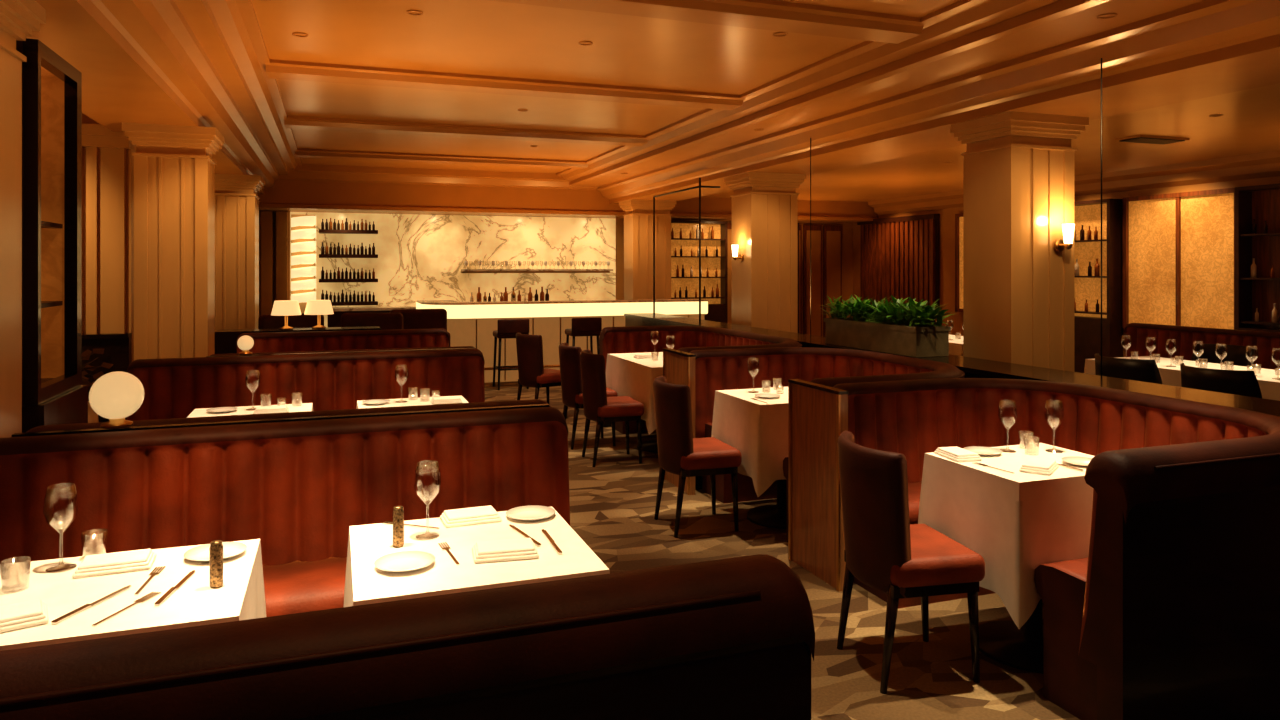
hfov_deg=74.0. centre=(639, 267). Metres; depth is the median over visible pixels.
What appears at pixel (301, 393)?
glass
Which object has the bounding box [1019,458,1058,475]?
folded napkin
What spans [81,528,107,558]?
glass
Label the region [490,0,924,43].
trim
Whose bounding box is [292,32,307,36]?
recessed light
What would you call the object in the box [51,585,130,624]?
table knife
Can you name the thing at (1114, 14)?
recessed light
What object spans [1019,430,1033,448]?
glass
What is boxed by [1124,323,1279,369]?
booth
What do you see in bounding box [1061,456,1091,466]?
plate
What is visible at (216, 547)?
salt shaker
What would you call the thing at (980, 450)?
plate
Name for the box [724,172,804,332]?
column
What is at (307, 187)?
ceiling soffit
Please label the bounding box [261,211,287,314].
pilaster
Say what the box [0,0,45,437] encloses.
column
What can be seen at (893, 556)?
dining chair
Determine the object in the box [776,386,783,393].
votive candle
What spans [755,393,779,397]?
plate
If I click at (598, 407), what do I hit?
dining chair
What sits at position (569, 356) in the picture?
dining chair
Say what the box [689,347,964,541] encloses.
booth
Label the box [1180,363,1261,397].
tub chair
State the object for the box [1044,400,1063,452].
wine glass
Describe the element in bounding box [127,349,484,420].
booth
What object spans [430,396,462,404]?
folded napkin
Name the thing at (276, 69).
trim
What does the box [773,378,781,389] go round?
glass
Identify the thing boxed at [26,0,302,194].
ceiling
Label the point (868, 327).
pot
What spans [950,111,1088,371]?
column
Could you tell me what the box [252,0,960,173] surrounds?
ceiling
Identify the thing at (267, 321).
lounge armchair
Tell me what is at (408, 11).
recessed light
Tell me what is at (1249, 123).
ceiling
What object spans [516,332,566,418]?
dining chair
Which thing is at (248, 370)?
wine glass
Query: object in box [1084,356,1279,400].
dining table
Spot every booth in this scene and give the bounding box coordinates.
[0,407,569,616]
[0,554,814,719]
[27,399,550,431]
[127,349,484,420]
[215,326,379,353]
[599,326,801,433]
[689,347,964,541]
[833,378,1279,719]
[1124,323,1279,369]
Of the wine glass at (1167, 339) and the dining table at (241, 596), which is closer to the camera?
the dining table at (241, 596)
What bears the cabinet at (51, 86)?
on the floor
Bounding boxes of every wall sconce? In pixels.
[732,245,742,261]
[1054,224,1074,251]
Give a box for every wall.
[259,211,852,336]
[853,176,1279,356]
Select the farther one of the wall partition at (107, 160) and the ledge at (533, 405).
the wall partition at (107, 160)
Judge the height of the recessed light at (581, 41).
0.006 m
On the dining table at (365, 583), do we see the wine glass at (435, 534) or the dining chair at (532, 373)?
the wine glass at (435, 534)
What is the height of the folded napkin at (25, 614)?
0.027 m
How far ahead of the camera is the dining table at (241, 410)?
4.59 m
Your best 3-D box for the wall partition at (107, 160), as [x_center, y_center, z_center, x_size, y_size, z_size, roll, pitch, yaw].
[-4.819,0.160,6.101,2.050,2.720,0.260,0,0,-20]
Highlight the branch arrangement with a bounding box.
[82,349,113,390]
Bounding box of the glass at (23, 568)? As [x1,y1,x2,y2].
[0,556,30,593]
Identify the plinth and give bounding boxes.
[22,385,87,432]
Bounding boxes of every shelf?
[319,218,377,305]
[461,261,612,272]
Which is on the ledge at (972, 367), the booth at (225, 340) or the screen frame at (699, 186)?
the screen frame at (699, 186)
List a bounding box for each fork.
[92,592,160,626]
[134,566,165,595]
[438,542,459,564]
[972,462,1014,473]
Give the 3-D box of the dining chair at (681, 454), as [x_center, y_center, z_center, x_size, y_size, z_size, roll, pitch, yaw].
[0.313,1.091,5.022,0.459,0.862,0.450,0,0,-17]
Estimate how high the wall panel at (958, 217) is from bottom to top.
1.500 m
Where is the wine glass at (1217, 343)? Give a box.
[1215,343,1227,358]
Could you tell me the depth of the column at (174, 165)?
6.07 m
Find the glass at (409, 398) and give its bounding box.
[408,387,417,399]
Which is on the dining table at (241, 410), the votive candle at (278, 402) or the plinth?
the votive candle at (278, 402)
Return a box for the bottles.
[470,287,548,301]
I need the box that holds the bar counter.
[416,299,707,382]
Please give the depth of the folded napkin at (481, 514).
2.56 m
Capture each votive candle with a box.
[277,397,285,405]
[432,391,439,397]
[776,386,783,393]
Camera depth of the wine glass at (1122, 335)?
7.01 m
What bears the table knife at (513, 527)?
on the dining table at (365, 583)
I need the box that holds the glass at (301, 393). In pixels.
[291,392,302,405]
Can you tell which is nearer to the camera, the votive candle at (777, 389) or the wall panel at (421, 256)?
the votive candle at (777, 389)
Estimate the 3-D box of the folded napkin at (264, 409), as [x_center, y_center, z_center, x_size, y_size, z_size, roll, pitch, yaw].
[-1.966,0.756,4.532,0.170,0.027,0.110,0,0,-20]
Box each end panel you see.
[663,348,695,494]
[788,379,847,591]
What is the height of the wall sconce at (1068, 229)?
0.180 m
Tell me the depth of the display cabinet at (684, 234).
14.57 m
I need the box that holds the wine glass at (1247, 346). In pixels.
[1245,346,1257,375]
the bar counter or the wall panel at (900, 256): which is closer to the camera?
the bar counter
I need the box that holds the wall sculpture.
[291,214,315,312]
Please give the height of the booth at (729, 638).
0.922 m
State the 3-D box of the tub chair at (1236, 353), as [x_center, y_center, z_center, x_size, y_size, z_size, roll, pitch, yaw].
[4.869,1.091,7.165,0.495,0.862,0.504,0,0,-20]
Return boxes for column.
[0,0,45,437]
[122,123,223,359]
[215,174,264,330]
[619,199,675,299]
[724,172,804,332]
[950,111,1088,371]
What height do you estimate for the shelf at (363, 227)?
1.289 m
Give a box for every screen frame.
[653,178,719,319]
[810,58,1101,376]
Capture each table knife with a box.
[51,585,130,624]
[154,570,195,605]
[382,521,439,528]
[509,524,540,546]
[541,529,562,554]
[1057,463,1082,470]
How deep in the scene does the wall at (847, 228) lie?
14.26 m
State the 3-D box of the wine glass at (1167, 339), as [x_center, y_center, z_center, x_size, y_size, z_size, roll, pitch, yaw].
[4.151,0.663,6.642,0.076,0.212,0.076,0,0,-20]
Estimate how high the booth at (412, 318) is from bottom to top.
1.051 m
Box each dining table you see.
[0,539,266,650]
[88,401,98,422]
[186,403,312,417]
[343,506,609,606]
[356,395,468,408]
[606,352,662,452]
[711,387,787,528]
[918,443,1093,673]
[949,334,962,355]
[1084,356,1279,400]
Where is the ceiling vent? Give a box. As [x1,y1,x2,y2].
[1115,135,1189,144]
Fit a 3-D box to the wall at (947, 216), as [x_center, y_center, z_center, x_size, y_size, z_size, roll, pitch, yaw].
[6.593,0.145,8.793,0.250,2.750,15.300,0,0,-20]
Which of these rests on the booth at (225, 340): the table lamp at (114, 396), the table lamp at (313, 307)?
the table lamp at (313, 307)
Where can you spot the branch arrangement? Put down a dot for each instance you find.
(86, 354)
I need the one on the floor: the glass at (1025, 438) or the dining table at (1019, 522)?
the dining table at (1019, 522)
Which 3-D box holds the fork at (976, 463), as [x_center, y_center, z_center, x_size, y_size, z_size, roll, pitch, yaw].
[1.357,0.768,3.265,0.022,0.003,0.190,0,0,-25]
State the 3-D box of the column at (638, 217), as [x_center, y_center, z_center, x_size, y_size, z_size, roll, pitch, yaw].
[0.111,0.255,12.895,0.730,2.530,0.550,0,0,-20]
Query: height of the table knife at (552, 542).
0.007 m
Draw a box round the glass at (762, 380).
[762,380,770,391]
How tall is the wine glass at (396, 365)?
0.212 m
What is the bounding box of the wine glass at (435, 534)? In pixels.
[414,460,440,539]
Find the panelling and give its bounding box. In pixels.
[728,223,841,336]
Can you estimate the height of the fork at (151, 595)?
0.003 m
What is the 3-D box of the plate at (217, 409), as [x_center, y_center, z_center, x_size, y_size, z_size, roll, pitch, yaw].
[-2.239,0.762,4.551,0.152,0.014,0.152,0,0,-20]
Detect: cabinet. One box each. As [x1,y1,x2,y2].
[16,38,81,405]
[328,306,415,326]
[671,220,727,322]
[798,223,798,332]
[1074,199,1122,372]
[1235,183,1279,332]
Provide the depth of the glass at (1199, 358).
6.54 m
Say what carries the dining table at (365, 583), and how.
on the floor
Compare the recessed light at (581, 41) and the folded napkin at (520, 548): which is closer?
the folded napkin at (520, 548)
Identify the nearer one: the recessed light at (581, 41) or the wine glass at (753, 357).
the wine glass at (753, 357)
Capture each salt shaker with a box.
[209,540,222,587]
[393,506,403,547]
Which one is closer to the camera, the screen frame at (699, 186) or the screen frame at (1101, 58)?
the screen frame at (1101, 58)
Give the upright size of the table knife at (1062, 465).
0.007 m
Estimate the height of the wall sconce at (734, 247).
0.180 m
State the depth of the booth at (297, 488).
3.02 m
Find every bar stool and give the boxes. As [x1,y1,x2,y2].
[493,319,528,389]
[565,317,601,353]
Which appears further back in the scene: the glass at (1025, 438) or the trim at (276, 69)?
the trim at (276, 69)
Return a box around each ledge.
[12,404,548,436]
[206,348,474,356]
[624,313,1279,416]
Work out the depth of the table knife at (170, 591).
2.02 m
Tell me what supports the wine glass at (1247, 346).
on the dining table at (1269, 387)
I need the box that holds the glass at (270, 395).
[260,394,271,406]
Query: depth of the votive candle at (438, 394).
5.00 m
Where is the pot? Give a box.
[819,294,952,356]
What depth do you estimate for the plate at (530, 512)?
2.65 m
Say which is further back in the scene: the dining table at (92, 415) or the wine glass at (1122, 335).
the wine glass at (1122, 335)
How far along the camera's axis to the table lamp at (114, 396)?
2.97 m
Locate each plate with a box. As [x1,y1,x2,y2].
[184,542,246,560]
[206,407,236,412]
[362,399,389,404]
[374,551,434,571]
[506,505,554,519]
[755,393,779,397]
[963,446,1001,455]
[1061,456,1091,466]
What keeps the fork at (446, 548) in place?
on the dining table at (365, 583)
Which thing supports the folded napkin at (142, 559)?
on the dining table at (241, 596)
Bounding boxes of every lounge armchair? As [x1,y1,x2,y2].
[258,313,323,328]
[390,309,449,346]
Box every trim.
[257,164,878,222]
[265,59,743,109]
[284,116,647,145]
[295,148,587,168]
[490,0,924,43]
[868,151,1279,214]
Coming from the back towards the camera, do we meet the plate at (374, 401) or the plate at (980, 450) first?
the plate at (374, 401)
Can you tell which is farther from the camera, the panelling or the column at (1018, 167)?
the panelling
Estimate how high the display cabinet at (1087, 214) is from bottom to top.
2.360 m
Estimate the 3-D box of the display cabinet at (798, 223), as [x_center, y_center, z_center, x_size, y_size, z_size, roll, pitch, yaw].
[2.416,0.360,15.029,0.780,2.320,0.220,0,0,-20]
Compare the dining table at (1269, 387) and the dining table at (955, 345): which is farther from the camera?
the dining table at (955, 345)
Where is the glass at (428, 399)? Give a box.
[420,388,429,401]
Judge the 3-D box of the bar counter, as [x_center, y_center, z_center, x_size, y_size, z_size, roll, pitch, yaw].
[-1.089,0.990,12.110,3.970,1.060,1.268,0,0,-20]
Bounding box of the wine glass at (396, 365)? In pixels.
[395,365,407,402]
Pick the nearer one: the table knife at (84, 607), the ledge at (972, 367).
the table knife at (84, 607)
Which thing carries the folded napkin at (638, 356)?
on the dining table at (627, 375)
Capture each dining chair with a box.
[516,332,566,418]
[559,343,617,449]
[580,349,643,466]
[653,376,741,537]
[837,431,984,693]
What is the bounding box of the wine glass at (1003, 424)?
[998,400,1016,452]
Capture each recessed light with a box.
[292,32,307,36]
[406,10,422,15]
[579,41,592,45]
[773,32,786,36]
[1097,13,1116,19]
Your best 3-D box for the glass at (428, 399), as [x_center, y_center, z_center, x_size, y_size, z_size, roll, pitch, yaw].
[-1.244,0.735,4.919,0.060,0.070,0.060,0,0,-20]
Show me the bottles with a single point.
(504, 297)
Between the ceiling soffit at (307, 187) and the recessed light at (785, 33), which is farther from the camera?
the ceiling soffit at (307, 187)
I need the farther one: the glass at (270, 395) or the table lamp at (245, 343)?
the table lamp at (245, 343)
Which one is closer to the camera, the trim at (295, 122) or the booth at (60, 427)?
the booth at (60, 427)
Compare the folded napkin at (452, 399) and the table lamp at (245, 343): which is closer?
the folded napkin at (452, 399)
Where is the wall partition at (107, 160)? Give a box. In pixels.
[82,113,135,421]
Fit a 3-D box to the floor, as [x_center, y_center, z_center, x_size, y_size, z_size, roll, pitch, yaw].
[0.639,1.545,6.657,12.900,0.050,15.300,0,0,-20]
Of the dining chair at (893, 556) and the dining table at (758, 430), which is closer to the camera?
the dining chair at (893, 556)
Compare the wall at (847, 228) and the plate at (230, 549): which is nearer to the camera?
the plate at (230, 549)
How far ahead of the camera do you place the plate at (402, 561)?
2.21 m
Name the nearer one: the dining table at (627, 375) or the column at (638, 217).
the dining table at (627, 375)
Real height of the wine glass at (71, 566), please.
0.212 m
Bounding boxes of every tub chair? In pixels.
[1095,353,1161,383]
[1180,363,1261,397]
[1191,344,1253,366]
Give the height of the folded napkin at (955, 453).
0.027 m
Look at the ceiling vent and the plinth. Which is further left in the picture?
the plinth
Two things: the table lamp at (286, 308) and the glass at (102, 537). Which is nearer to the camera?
the glass at (102, 537)
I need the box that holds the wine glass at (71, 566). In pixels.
[43,483,78,572]
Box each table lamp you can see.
[89,371,144,428]
[237,335,253,354]
[271,300,300,329]
[304,300,333,328]
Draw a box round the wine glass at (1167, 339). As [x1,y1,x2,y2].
[1166,339,1176,366]
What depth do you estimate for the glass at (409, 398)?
4.96 m
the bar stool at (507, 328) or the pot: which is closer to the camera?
the pot
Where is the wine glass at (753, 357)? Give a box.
[747,357,759,392]
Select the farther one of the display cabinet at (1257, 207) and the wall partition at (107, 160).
the display cabinet at (1257, 207)
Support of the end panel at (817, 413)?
on the floor
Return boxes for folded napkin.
[0,599,48,632]
[72,548,155,578]
[253,405,288,413]
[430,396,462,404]
[440,505,501,527]
[472,538,538,563]
[633,354,655,358]
[934,446,981,461]
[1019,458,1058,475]
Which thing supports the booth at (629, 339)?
on the floor
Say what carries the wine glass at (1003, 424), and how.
on the dining table at (1019, 522)
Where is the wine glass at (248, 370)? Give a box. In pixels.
[245,370,260,409]
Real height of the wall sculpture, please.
2.300 m
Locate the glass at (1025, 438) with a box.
[1024,436,1039,454]
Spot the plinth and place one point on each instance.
(70, 407)
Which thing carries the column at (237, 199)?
on the floor
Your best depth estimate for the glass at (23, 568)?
2.02 m
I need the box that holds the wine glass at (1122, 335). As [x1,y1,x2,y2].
[1121,335,1131,349]
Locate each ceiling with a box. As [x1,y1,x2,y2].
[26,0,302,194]
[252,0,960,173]
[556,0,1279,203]
[701,83,1279,201]
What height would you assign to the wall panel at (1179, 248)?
1.570 m
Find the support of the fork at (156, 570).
on the dining table at (241, 596)
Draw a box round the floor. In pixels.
[484,381,1079,719]
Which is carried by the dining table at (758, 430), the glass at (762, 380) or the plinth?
the glass at (762, 380)
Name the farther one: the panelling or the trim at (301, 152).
the panelling
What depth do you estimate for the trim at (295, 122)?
8.59 m
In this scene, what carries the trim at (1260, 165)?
attached to the wall at (947, 216)
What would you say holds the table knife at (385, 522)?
on the dining table at (365, 583)
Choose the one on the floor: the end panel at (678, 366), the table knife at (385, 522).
the end panel at (678, 366)
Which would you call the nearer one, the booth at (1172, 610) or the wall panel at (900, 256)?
the booth at (1172, 610)
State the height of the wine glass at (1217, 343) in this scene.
0.212 m
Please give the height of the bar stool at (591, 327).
0.881 m
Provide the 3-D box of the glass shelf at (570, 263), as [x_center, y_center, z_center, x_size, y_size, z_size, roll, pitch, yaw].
[-1.620,-0.015,13.589,2.430,0.190,0.235,0,0,-20]
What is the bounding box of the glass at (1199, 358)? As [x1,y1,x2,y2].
[1199,358,1207,367]
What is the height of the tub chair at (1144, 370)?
0.862 m
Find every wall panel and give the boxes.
[290,212,615,326]
[857,214,939,324]
[955,213,962,311]
[1123,188,1234,329]
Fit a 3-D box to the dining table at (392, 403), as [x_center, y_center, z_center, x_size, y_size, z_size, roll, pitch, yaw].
[-1.234,1.145,4.683,0.662,0.750,0.812,0,0,-20]

